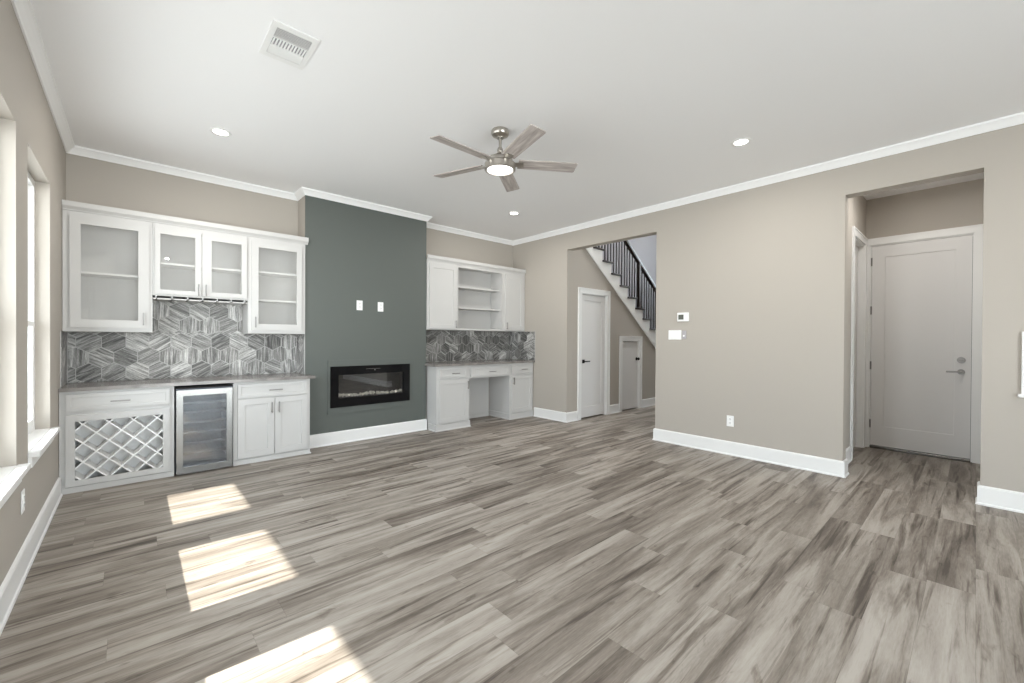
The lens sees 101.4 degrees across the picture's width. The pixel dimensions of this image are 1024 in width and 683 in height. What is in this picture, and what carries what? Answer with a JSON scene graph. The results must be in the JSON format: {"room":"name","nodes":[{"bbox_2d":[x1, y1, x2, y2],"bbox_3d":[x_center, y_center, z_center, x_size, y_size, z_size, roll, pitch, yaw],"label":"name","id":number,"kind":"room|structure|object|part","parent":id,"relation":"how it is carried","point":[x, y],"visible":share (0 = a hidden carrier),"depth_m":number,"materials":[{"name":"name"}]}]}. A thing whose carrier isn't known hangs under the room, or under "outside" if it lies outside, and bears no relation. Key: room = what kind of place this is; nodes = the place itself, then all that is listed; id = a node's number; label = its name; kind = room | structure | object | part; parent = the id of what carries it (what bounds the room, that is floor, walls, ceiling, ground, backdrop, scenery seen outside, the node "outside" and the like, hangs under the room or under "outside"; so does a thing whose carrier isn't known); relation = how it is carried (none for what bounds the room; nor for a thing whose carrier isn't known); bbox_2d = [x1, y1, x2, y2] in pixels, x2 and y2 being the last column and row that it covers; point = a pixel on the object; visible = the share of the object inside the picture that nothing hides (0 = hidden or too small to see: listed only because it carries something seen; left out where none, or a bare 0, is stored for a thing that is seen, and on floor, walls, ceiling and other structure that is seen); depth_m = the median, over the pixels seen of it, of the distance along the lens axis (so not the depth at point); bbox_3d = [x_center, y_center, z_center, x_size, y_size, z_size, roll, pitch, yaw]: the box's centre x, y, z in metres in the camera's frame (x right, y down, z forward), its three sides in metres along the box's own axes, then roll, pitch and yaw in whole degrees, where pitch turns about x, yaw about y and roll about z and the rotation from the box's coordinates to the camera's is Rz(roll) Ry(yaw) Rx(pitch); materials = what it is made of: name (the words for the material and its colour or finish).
{"room":"living room","nodes":[
{"label":"living room","id":0,"kind":"room"},
{"bbox_2d":[0,0,65,585],"bbox_3d":[-1.295,-0.231,0.600,0.200,3.080,9.031,0,0,-42],"label":"wall","id":1,"kind":"structure","parent":0,"point":[30,140],"depth_m":2.38,"materials":[{"name":"grey paint"}]},
{"bbox_2d":[0,463,30,508],"bbox_3d":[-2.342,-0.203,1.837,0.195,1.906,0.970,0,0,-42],"label":"window sill","id":2,"kind":"structure","parent":1,"relation":"in","point":[11,477],"depth_m":2.03,"materials":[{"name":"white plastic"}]},
{"bbox_2d":[21,489,24,514],"bbox_3d":[-2.722,0.890,2.335,0.008,0.125,0.078,0,0,-42],"label":"wall outlet","id":3,"kind":"object","parent":1,"relation":"attached to","point":[23,490],"visible":1,"depth_m":2.32,"materials":[{"name":"white plastic"}]},
{"bbox_2d":[0,477,62,635],"bbox_3d":[-0.971,1.233,0.410,0.025,0.155,8.250,0,0,-42],"label":"baseboard","id":4,"kind":"structure","parent":1,"relation":"attached to","point":[10,588],"depth_m":2.34,"materials":[{"name":"white paint"}]},
{"bbox_2d":[28,172,59,467],"bbox_3d":[-3.174,-0.213,2.757,0.195,1.906,0.930,0,0,-42],"label":"window","id":5,"kind":"structure","parent":1,"relation":"in","point":[39,440],"depth_m":3.01,"materials":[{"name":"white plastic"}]},
{"bbox_3d":[-3.209,0.226,2.730,0.004,0.663,0.734,0,0,-42],"label":"pane","id":6,"kind":"part","parent":5,"relation":"part of","materials":[{"name":"clear glass"}]},
{"bbox_3d":[-3.209,0.245,2.730,0.028,0.770,0.800,0,0,-42],"label":"sash","id":7,"kind":"part","parent":5,"relation":"part of","materials":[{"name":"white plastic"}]},
{"bbox_3d":[-3.220,-0.244,2.715,0.070,1.844,0.888,0,0,-42],"label":"frame","id":8,"kind":"part","parent":5,"relation":"part of","materials":[{"name":"white plastic"}]},
{"bbox_3d":[-3.153,0.694,2.786,0.125,0.091,0.930,0,0,-42],"label":"sill","id":9,"kind":"part","parent":5,"relation":"part of","materials":[{"name":"white paint"}]},
{"bbox_2d":[60,298,304,386],"bbox_3d":[-3.237,-0.029,4.367,1.970,0.830,0.440,0,0,-42],"label":"tile backsplash","id":10,"kind":"structure","parent":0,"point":[186,339],"depth_m":4.43,"materials":[{"name":"grey tile"}]},
{"bbox_2d":[66,153,512,412],"bbox_3d":[-0.081,-0.266,7.651,11.058,3.080,0.200,0,0,-42],"label":"wall","id":11,"kind":"structure","parent":0,"point":[88,180],"depth_m":4.52,"materials":[{"name":"grey paint"}]},
{"bbox_2d":[62,209,152,332],"bbox_3d":[-3.765,-0.618,3.929,0.594,1.056,0.367,0,0,-42],"label":"upper cabinet","id":12,"kind":"object","parent":11,"relation":"attached to","point":[107,261],"visible":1,"depth_m":3.97,"materials":[{"name":"white wood"}]},
{"bbox_2d":[81,271,137,279],"bbox_3d":[-3.791,-0.619,3.958,0.555,0.019,0.270,0,0,-42],"label":"shelf","id":13,"kind":"object","parent":12,"relation":"attached to","point":[84,275],"depth_m":3.94,"materials":[{"name":"white wood"}]},
{"bbox_2d":[62,199,308,244],"bbox_3d":[-3.252,-1.185,4.402,1.990,0.078,0.344,0,0,-42],"label":"crown molding","id":14,"kind":"structure","parent":12,"relation":"attached to","point":[66,204],"depth_m":4.13,"materials":[{"name":"white paint"}]},
{"bbox_2d":[153,223,247,304],"bbox_3d":[-3.251,-0.779,4.392,0.786,0.732,0.367,0,0,-42],"label":"upper cabinet","id":15,"kind":"object","parent":11,"relation":"attached to","point":[195,265],"visible":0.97,"depth_m":4.37,"materials":[{"name":"white wood"}]},
{"bbox_3d":[-3.303,-0.784,4.155,0.363,0.643,0.019,0,0,-42],"label":"door","id":16,"kind":"part","parent":15,"relation":"part of","materials":[{"name":"grey paint"}]},
{"bbox_2d":[160,262,240,274],"bbox_3d":[-3.277,-0.769,4.420,0.747,0.019,0.270,0,0,-42],"label":"shelf","id":17,"kind":"object","parent":15,"relation":"attached to","point":[164,266],"depth_m":4.40,"materials":[{"name":"white wood"}]},
{"bbox_3d":[-3.019,-0.784,4.412,0.393,0.643,0.019,0,0,-42],"label":"door","id":18,"kind":"part","parent":15,"relation":"part of","materials":[{"name":"grey paint"}]},
{"bbox_2d":[242,236,304,333],"bbox_3d":[-2.744,-0.617,4.852,0.581,1.056,0.367,0,0,-42],"label":"upper cabinet","id":19,"kind":"object","parent":11,"relation":"attached to","point":[275,304],"visible":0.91,"depth_m":4.91,"materials":[{"name":"white wood"}]},
{"bbox_2d":[259,299,295,304],"bbox_3d":[-2.771,-0.463,4.881,0.542,0.019,0.270,0,0,-42],"label":"shelf","id":20,"kind":"object","parent":19,"relation":"attached to","point":[261,301],"depth_m":4.90,"materials":[{"name":"white wood"}]},
{"bbox_2d":[259,271,296,278],"bbox_3d":[-2.769,-0.777,4.880,0.542,0.019,0.270,0,0,-42],"label":"shelf","id":21,"kind":"object","parent":19,"relation":"attached to","point":[262,274],"depth_m":4.89,"materials":[{"name":"white wood"}]},
{"bbox_2d":[426,260,456,329],"bbox_3d":[-1.119,-0.675,6.321,0.519,0.999,0.367,0,0,-42],"label":"upper cabinet","id":22,"kind":"object","parent":11,"relation":"attached to","point":[441,278],"visible":0.88,"depth_m":6.20,"materials":[{"name":"white wood"}]},
{"bbox_2d":[426,254,525,274],"bbox_3d":[-0.594,-1.214,6.805,1.954,0.078,0.344,0,0,-42],"label":"crown molding","id":23,"kind":"structure","parent":22,"relation":"on","point":[429,257],"depth_m":6.58,"materials":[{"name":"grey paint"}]},
{"bbox_2d":[455,265,502,330],"bbox_3d":[-0.599,-0.675,6.827,0.929,0.999,0.314,0,0,-42],"label":"bookcase","id":24,"kind":"object","parent":11,"relation":"attached to","point":[479,290],"visible":0.75,"depth_m":7.01,"materials":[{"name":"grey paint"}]},
{"bbox_3d":[-0.613,-0.524,6.842,0.888,0.024,0.255,0,0,-42],"label":"shelf","id":25,"kind":"part","parent":24,"relation":"part of","materials":[{"name":"grey paint"}]},
{"bbox_3d":[-0.611,-0.848,6.840,0.888,0.024,0.255,0,0,-42],"label":"shelf","id":26,"kind":"part","parent":24,"relation":"part of","materials":[{"name":"grey paint"}]},
{"bbox_2d":[501,271,524,331],"bbox_3d":[-0.050,-0.674,7.287,0.501,0.999,0.367,0,0,-42],"label":"upper cabinet","id":27,"kind":"object","parent":11,"relation":"attached to","point":[513,283],"visible":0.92,"depth_m":7.17,"materials":[{"name":"white wood"}]},
{"bbox_2d":[298,195,426,434],"bbox_3d":[-1.947,-0.265,5.626,1.630,3.080,0.300,0,0,-42],"label":"wall","id":28,"kind":"structure","parent":0,"point":[353,253],"depth_m":5.42,"materials":[{"name":"grey paint"}]},
{"bbox_2d":[357,300,362,309],"bbox_3d":[-1.962,-0.466,5.401,0.078,0.125,0.008,0,0,-42],"label":"wall outlet","id":29,"kind":"object","parent":28,"relation":"attached to","point":[359,303],"visible":1,"depth_m":5.40,"materials":[{"name":"white plastic"}]},
{"bbox_2d":[310,419,426,448],"bbox_3d":[-1.841,1.198,5.518,1.640,0.155,0.025,0,0,-42],"label":"baseboard","id":30,"kind":"structure","parent":28,"relation":"attached to","point":[345,436],"depth_m":5.46,"materials":[{"name":"white paint"}]},
{"bbox_2d":[328,358,410,414],"bbox_3d":[-1.911,0.563,5.593,1.120,0.664,0.242,0,0,-42],"label":"electric fireplace","id":31,"kind":"object","parent":28,"relation":"attached to","point":[352,387],"visible":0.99,"depth_m":5.55,"materials":[{"name":"black glass"}]},
{"bbox_2d":[339,391,402,397],"bbox_3d":[-1.910,0.740,5.601,0.985,0.070,0.184,0,0,-42],"label":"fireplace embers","id":32,"kind":"object","parent":31,"relation":"attached to","point":[381,394],"depth_m":5.58,"materials":[{"name":"grey"}]},
{"bbox_2d":[378,302,382,311],"bbox_3d":[-1.752,-0.462,5.591,0.078,0.125,0.008,0,0,-42],"label":"wall outlet","id":33,"kind":"object","parent":28,"relation":"attached to","point":[380,304],"visible":1,"depth_m":5.59,"materials":[{"name":"white plastic"}]},
{"bbox_2d":[426,330,534,361],"bbox_3d":[-0.523,0.073,6.729,1.958,0.494,0.578,0,0,-42],"label":"tile backsplash","id":34,"kind":"structure","parent":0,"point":[441,345],"depth_m":7.06,"materials":[{"name":"grey tile"}]},
{"bbox_2d":[469,363,509,378],"bbox_3d":[-0.497,0.454,6.750,0.809,0.201,0.583,0,0,-42],"label":"drawer","id":35,"kind":"object","parent":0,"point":[488,370],"visible":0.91,"depth_m":6.53,"materials":[{"name":"grey paint"}]},
{"bbox_3d":[-0.333,0.466,6.563,0.770,0.142,0.019,0,0,-42],"label":"drawer","id":36,"kind":"part","parent":35,"relation":"part of","materials":[{"name":"grey paint"}]},
{"bbox_2d":[0,405,1023,682],"bbox_3d":[2.928,1.312,4.172,11.260,0.001,9.040,0,0,-42],"label":"floor","id":37,"kind":"structure","parent":0,"point":[532,549],"depth_m":2.39,"materials":[{"name":"grey wood"}]},
{"bbox_2d":[59,386,173,494],"bbox_3d":[-3.645,0.847,3.908,0.745,0.855,0.583,0,0,-42],"label":"wine rack cabinet","id":38,"kind":"object","parent":37,"relation":"on","point":[115,437],"visible":0.94,"depth_m":3.75,"materials":[{"name":"grey paint"}]},
{"bbox_3d":[-3.477,0.921,3.725,0.675,0.597,0.019,0,0,-42],"label":"lattice frame","id":39,"kind":"part","parent":38,"relation":"part of","materials":[{"name":"grey paint"}]},
{"bbox_3d":[-3.474,0.515,3.724,0.673,0.140,0.019,0,0,-42],"label":"drawer","id":40,"kind":"part","parent":38,"relation":"part of","materials":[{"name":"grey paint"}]},
{"bbox_3d":[-3.603,0.909,3.862,0.709,0.595,0.010,0,0,-42],"label":"panel","id":41,"kind":"part","parent":38,"relation":"part of","materials":[{"name":"white wood"}]},
{"bbox_2d":[174,383,232,474],"bbox_3d":[-3.187,0.856,4.310,0.467,0.837,0.542,0,0,-42],"label":"wine fridge","id":42,"kind":"object","parent":37,"relation":"on","point":[203,414],"visible":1,"depth_m":4.24,"materials":[{"name":"grey"}]},
{"bbox_2d":[183,397,225,404],"bbox_3d":[-3.176,0.601,4.298,0.370,0.024,0.370,0,0,-42],"label":"shelf","id":43,"kind":"object","parent":42,"relation":"attached to","point":[223,399],"depth_m":4.19,"materials":[{"name":"silver metal"}]},
{"bbox_2d":[183,405,225,413],"bbox_3d":[-3.176,0.691,4.299,0.370,0.024,0.370,0,0,-42],"label":"shelf","id":44,"kind":"object","parent":42,"relation":"attached to","point":[223,408],"depth_m":4.20,"materials":[{"name":"silver metal"}]},
{"bbox_2d":[183,414,225,424],"bbox_3d":[-3.177,0.791,4.299,0.370,0.024,0.370,0,0,-42],"label":"shelf","id":45,"kind":"object","parent":42,"relation":"attached to","point":[223,415],"depth_m":4.20,"materials":[{"name":"silver metal"}]},
{"bbox_2d":[183,423,225,434],"bbox_3d":[-3.178,0.891,4.300,0.370,0.024,0.370,0,0,-42],"label":"shelf","id":46,"kind":"object","parent":42,"relation":"attached to","point":[223,424],"depth_m":4.20,"materials":[{"name":"silver metal"}]},
{"bbox_2d":[183,433,225,444],"bbox_3d":[-3.178,0.991,4.301,0.370,0.024,0.370,0,0,-42],"label":"shelf","id":47,"kind":"object","parent":42,"relation":"attached to","point":[223,434],"depth_m":4.20,"materials":[{"name":"silver metal"}]},
{"bbox_2d":[183,442,225,455],"bbox_3d":[-3.179,1.091,4.301,0.370,0.024,0.370,0,0,-42],"label":"shelf","id":48,"kind":"object","parent":42,"relation":"attached to","point":[223,443],"depth_m":4.21,"materials":[{"name":"silver metal"}]},
{"bbox_2d":[227,379,310,465],"bbox_3d":[-2.741,0.847,4.726,0.750,0.855,0.583,0,0,-42],"label":"base cabinet","id":49,"kind":"object","parent":37,"relation":"on","point":[271,419],"visible":0.98,"depth_m":4.51,"materials":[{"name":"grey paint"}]},
{"bbox_2d":[58,373,314,392],"bbox_3d":[-3.181,0.403,4.330,2.001,0.030,0.574,0,0,-42],"label":"countertop","id":50,"kind":"structure","parent":49,"relation":"on","point":[127,384],"depth_m":4.07,"materials":[{"name":"grey stone"}]},
{"bbox_3d":[-2.700,0.906,4.428,0.335,0.612,0.019,0,0,-42],"label":"door","id":51,"kind":"part","parent":49,"relation":"part of","materials":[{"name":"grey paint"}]},
{"bbox_3d":[-2.575,0.516,4.536,0.664,0.140,0.019,0,0,-42],"label":"drawer","id":52,"kind":"part","parent":49,"relation":"part of","materials":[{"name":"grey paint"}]},
{"bbox_3d":[-2.449,0.906,4.655,0.329,0.612,0.019,0,0,-42],"label":"door","id":53,"kind":"part","parent":49,"relation":"part of","materials":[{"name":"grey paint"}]},
{"bbox_2d":[426,365,470,431],"bbox_3d":[-1.015,0.815,6.286,0.617,0.922,0.583,0,0,-42],"label":"base cabinet","id":54,"kind":"object","parent":37,"relation":"on","point":[447,387],"visible":0.94,"depth_m":6.06,"materials":[{"name":"grey paint"}]},
{"bbox_3d":[-0.850,0.461,6.095,0.485,0.132,0.019,0,0,-42],"label":"drawer","id":55,"kind":"part","parent":54,"relation":"part of","materials":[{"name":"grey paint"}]},
{"bbox_3d":[-0.844,0.858,6.105,0.507,0.611,0.019,0,0,-42],"label":"door","id":56,"kind":"part","parent":54,"relation":"part of","materials":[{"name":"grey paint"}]},
{"bbox_2d":[469,377,488,418],"bbox_3d":[-0.684,0.915,6.959,0.750,0.717,0.031,0,0,-42],"label":"panel","id":57,"kind":"object","parent":37,"relation":"on","point":[478,387],"visible":0.54,"depth_m":7.06,"materials":[{"name":"grey paint"}]},
{"bbox_2d":[489,362,532,419],"bbox_3d":[-0.007,0.815,7.198,0.555,0.922,0.583,0,0,-42],"label":"base cabinet","id":58,"kind":"object","parent":37,"relation":"on","point":[510,397],"visible":0.96,"depth_m":7.02,"materials":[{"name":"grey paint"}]},
{"bbox_2d":[425,359,534,366],"bbox_3d":[-0.533,0.337,6.724,1.979,0.030,0.574,0,0,-42],"label":"countertop","id":59,"kind":"structure","parent":58,"relation":"on","point":[504,361],"depth_m":6.46,"materials":[{"name":"grey stone"}]},
{"bbox_3d":[0.163,0.859,7.016,0.468,0.611,0.019,0,0,-42],"label":"door","id":60,"kind":"part","parent":58,"relation":"part of","materials":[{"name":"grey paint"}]},
{"bbox_3d":[0.169,0.461,7.017,0.480,0.132,0.019,0,0,-42],"label":"drawer","id":61,"kind":"part","parent":58,"relation":"part of","materials":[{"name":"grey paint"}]},
{"bbox_2d":[585,240,655,348],"bbox_3d":[2.183,-0.885,8.543,4.250,4.332,1.150,0,0,-42],"label":"staircase","id":62,"kind":"structure","parent":37,"relation":"on","point":[596,253],"depth_m":7.88,"materials":[{"name":"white wood"}]},
{"bbox_3d":[2.453,-1.077,8.110,0.064,0.868,0.064,0,0,-42],"label":"newel post","id":63,"kind":"part","parent":62,"relation":"part of","materials":[{"name":"black wood"}]},
{"bbox_3d":[2.436,-1.556,8.090,3.935,2.983,0.068,0,0,-42],"label":"handrail","id":64,"kind":"part","parent":62,"relation":"part of","materials":[{"name":"black wood"}]},
{"bbox_2d":[30,0,1023,240],"bbox_3d":[1.525,-1.829,2.997,7.598,0.120,9.231,0,0,-42],"label":"ceiling","id":65,"kind":"structure","parent":0,"point":[649,99],"depth_m":2.96,"materials":[{"name":"white paint"}]},
{"bbox_2d":[210,128,231,136],"bbox_3d":[-2.497,-1.792,3.593,0.156,0.007,0.156,0,0,-42],"label":"recessed light","id":66,"kind":"object","parent":65,"relation":"in","point":[217,131],"visible":1,"depth_m":3.59,"materials":[{"name":"white plastic"}]},
{"bbox_2d":[259,19,320,69],"bbox_3d":[-1.344,-1.778,2.529,0.247,0.009,0.360,0,0,-42],"label":"ceiling vent","id":67,"kind":"object","parent":65,"relation":"in","point":[284,43],"visible":1,"depth_m":2.51,"materials":[{"name":"white plastic"}]},
{"bbox_2d":[430,124,577,191],"bbox_3d":[-0.129,-1.612,3.510,1.239,0.337,1.286,0,0,-42],"label":"ceiling fan","id":68,"kind":"object","parent":65,"relation":"hanging from","point":[501,164],"visible":1,"depth_m":3.48,"materials":[{"name":"silver metal"}]},
{"bbox_3d":[-0.461,-1.511,3.732,0.505,0.007,0.132,1,11,28],"label":"blade","id":69,"kind":"part","parent":68,"relation":"part of","materials":[{"name":"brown wood"}]},
{"bbox_3d":[-0.393,-1.508,3.258,0.505,0.007,0.132,0,11,-44],"label":"blade","id":70,"kind":"part","parent":68,"relation":"part of","materials":[{"name":"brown wood"}]},
{"bbox_3d":[-0.031,-1.510,3.943,0.132,0.007,0.505,-11,-2,10],"label":"blade","id":71,"kind":"part","parent":68,"relation":"part of","materials":[{"name":"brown wood"}]},
{"bbox_3d":[0.079,-1.505,3.176,0.132,0.007,0.505,12,-5,-26],"label":"blade","id":72,"kind":"part","parent":68,"relation":"part of","materials":[{"name":"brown wood"}]},
{"bbox_3d":[0.303,-1.506,3.599,0.505,0.007,0.132,0,-11,-8],"label":"blade","id":73,"kind":"part","parent":68,"relation":"part of","materials":[{"name":"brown wood"}]},
{"bbox_2d":[508,211,519,214],"bbox_3d":[0.028,-1.790,5.856,0.156,0.007,0.156,0,0,-42],"label":"recessed light","id":74,"kind":"object","parent":65,"relation":"in","point":[512,212],"visible":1,"depth_m":5.86,"materials":[{"name":"white"}]},
{"bbox_2d":[731,138,750,146],"bbox_3d":[2.031,-1.766,3.719,0.156,0.007,0.156,0,0,-42],"label":"recessed light","id":75,"kind":"object","parent":65,"relation":"in","point":[742,141],"visible":1,"depth_m":3.71,"materials":[{"name":"white plastic"}]},
{"bbox_2d":[572,249,655,411],"bbox_3d":[2.457,-0.253,8.164,4.105,3.078,0.120,0,0,-42],"label":"wall","id":76,"kind":"structure","parent":0,"point":[586,273],"depth_m":7.50,"materials":[{"name":"grey paint"}]},
{"bbox_2d":[577,287,610,419],"bbox_3d":[1.369,0.199,7.148,0.874,2.171,0.156,0,0,-42],"label":"door","id":77,"kind":"structure","parent":76,"relation":"in","point":[593,362],"depth_m":7.16,"materials":[{"name":"white paint"}]},
{"bbox_2d":[610,404,619,413],"bbox_3d":[1.835,1.207,7.519,0.300,0.155,0.025,0,0,-42],"label":"baseboard","id":78,"kind":"structure","parent":76,"relation":"attached to","point":[614,408],"depth_m":7.52,"materials":[{"name":"white paint"}]},
{"bbox_2d":[619,336,642,411],"bbox_3d":[2.206,0.592,7.908,0.754,1.386,0.156,0,0,-42],"label":"door","id":79,"kind":"structure","parent":76,"relation":"in","point":[630,353],"depth_m":7.91,"materials":[{"name":"white paint"}]},
{"bbox_2d":[642,397,654,407],"bbox_3d":[2.991,1.208,8.564,1.275,0.155,0.025,0,0,-42],"label":"baseboard","id":80,"kind":"structure","parent":76,"relation":"attached to","point":[648,402],"depth_m":8.30,"materials":[{"name":"white paint"}]},
{"bbox_2d":[597,235,656,328],"bbox_3d":[2.177,-1.524,9.406,5.355,5.600,0.140,0,0,-42],"label":"wall","id":81,"kind":"structure","parent":0,"point":[644,247],"depth_m":10.21,"materials":[{"name":"grey paint"}]},
{"bbox_2d":[513,124,1023,492],"bbox_3d":[3.032,-1.488,4.363,0.140,5.600,8.831,0,0,-42],"label":"wall","id":82,"kind":"structure","parent":0,"point":[760,274],"depth_m":4.47,"materials":[{"name":"grey paint"}]},
{"bbox_2d":[11,0,1023,245],"bbox_3d":[0.915,-1.733,2.453,5.561,0.071,8.820,0,0,-42],"label":"trim","id":83,"kind":"structure","parent":82,"relation":"attached to","point":[23,9],"depth_m":4.14,"materials":[{"name":"white paint"}]},
{"bbox_2d":[534,407,577,422],"bbox_3d":[0.720,1.204,6.990,0.286,0.155,0.736,0,0,-42],"label":"baseboard","id":84,"kind":"structure","parent":82,"relation":"attached to","point":[565,417],"depth_m":6.80,"materials":[{"name":"white paint"}]},
{"bbox_2d":[668,330,681,339],"bbox_3d":[2.066,-0.084,5.318,0.010,0.120,0.172,0,0,-42],"label":"light switch","id":85,"kind":"object","parent":82,"relation":"attached to","point":[672,334],"visible":1,"depth_m":5.32,"materials":[{"name":"white plastic"}]},
{"bbox_2d":[677,312,688,321],"bbox_3d":[2.134,-0.306,5.231,0.026,0.110,0.144,0,0,-42],"label":"thermostat","id":86,"kind":"object","parent":82,"relation":"attached to","point":[684,316],"visible":1,"depth_m":5.22,"materials":[{"name":"white plastic"}]},
{"bbox_2d":[682,331,685,338],"bbox_3d":[2.145,-0.084,5.224,0.019,0.102,0.050,0,0,-42],"label":"wall sensor","id":87,"kind":"object","parent":82,"relation":"attached to","point":[683,332],"visible":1,"depth_m":5.22,"materials":[{"name":"grey plastic"}]},
{"bbox_2d":[727,415,733,426],"bbox_3d":[2.511,0.916,4.826,0.008,0.125,0.078,0,0,-42],"label":"wall outlet","id":88,"kind":"object","parent":82,"relation":"attached to","point":[730,419],"visible":1,"depth_m":4.82,"materials":[{"name":"white plastic"}]},
{"bbox_2d":[652,428,851,477],"bbox_3d":[2.829,1.228,5.052,0.816,0.155,2.022,0,0,-42],"label":"baseboard","id":89,"kind":"structure","parent":82,"relation":"attached to","point":[838,468],"depth_m":4.59,"materials":[{"name":"white paint"}]},
{"bbox_2d":[975,481,1023,513],"bbox_3d":[4.891,1.256,2.287,0.166,0.155,3.171,0,0,-42],"label":"baseboard","id":90,"kind":"structure","parent":82,"relation":"attached to","point":[1009,500],"depth_m":3.31,"materials":[{"name":"white paint"}]},
{"bbox_2d":[1018,332,1023,397],"bbox_3d":[4.138,0.180,3.001,0.044,0.507,0.658,0,0,-42],"label":"frame","id":91,"kind":"object","parent":82,"relation":"attached to","point":[1021,395],"visible":1,"depth_m":3.23,"materials":[{"name":"white paint"}]},
{"bbox_3d":[4.146,0.166,3.009,0.021,0.480,0.620,0,0,-42],"label":"frame","id":92,"kind":"part","parent":91,"relation":"part of","materials":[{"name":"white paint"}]},
{"bbox_2d":[846,196,865,447],"bbox_3d":[3.850,-0.226,4.826,1.695,3.080,0.140,0,0,-42],"label":"wall","id":93,"kind":"structure","parent":0,"point":[856,205],"depth_m":4.62,"materials":[{"name":"grey paint"}]},
{"bbox_2d":[850,226,867,459],"bbox_3d":[4.046,0.020,4.983,0.869,2.586,0.155,0,0,-42],"label":"door","id":94,"kind":"structure","parent":93,"relation":"in","point":[859,282],"depth_m":5.18,"materials":[{"name":"white paint"}]},
{"bbox_2d":[866,178,983,238],"bbox_3d":[4.826,-0.221,4.907,0.140,3.080,1.050,0,0,-42],"label":"wall","id":95,"kind":"structure","parent":0,"point":[959,204],"depth_m":4.84,"materials":[{"name":"grey paint"}]},
{"bbox_2d":[866,224,982,463],"bbox_3d":[4.778,0.025,4.929,0.220,2.587,1.037,0,0,-42],"label":"door","id":96,"kind":"structure","parent":95,"relation":"in","point":[924,317],"depth_m":4.85,"materials":[{"name":"white paint"}]},
{"bbox_3d":[4.921,0.336,4.652,0.060,0.060,0.145,0,0,-42],"label":"lever handle","id":97,"kind":"part","parent":96,"relation":"part of","materials":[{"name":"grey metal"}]}
]}

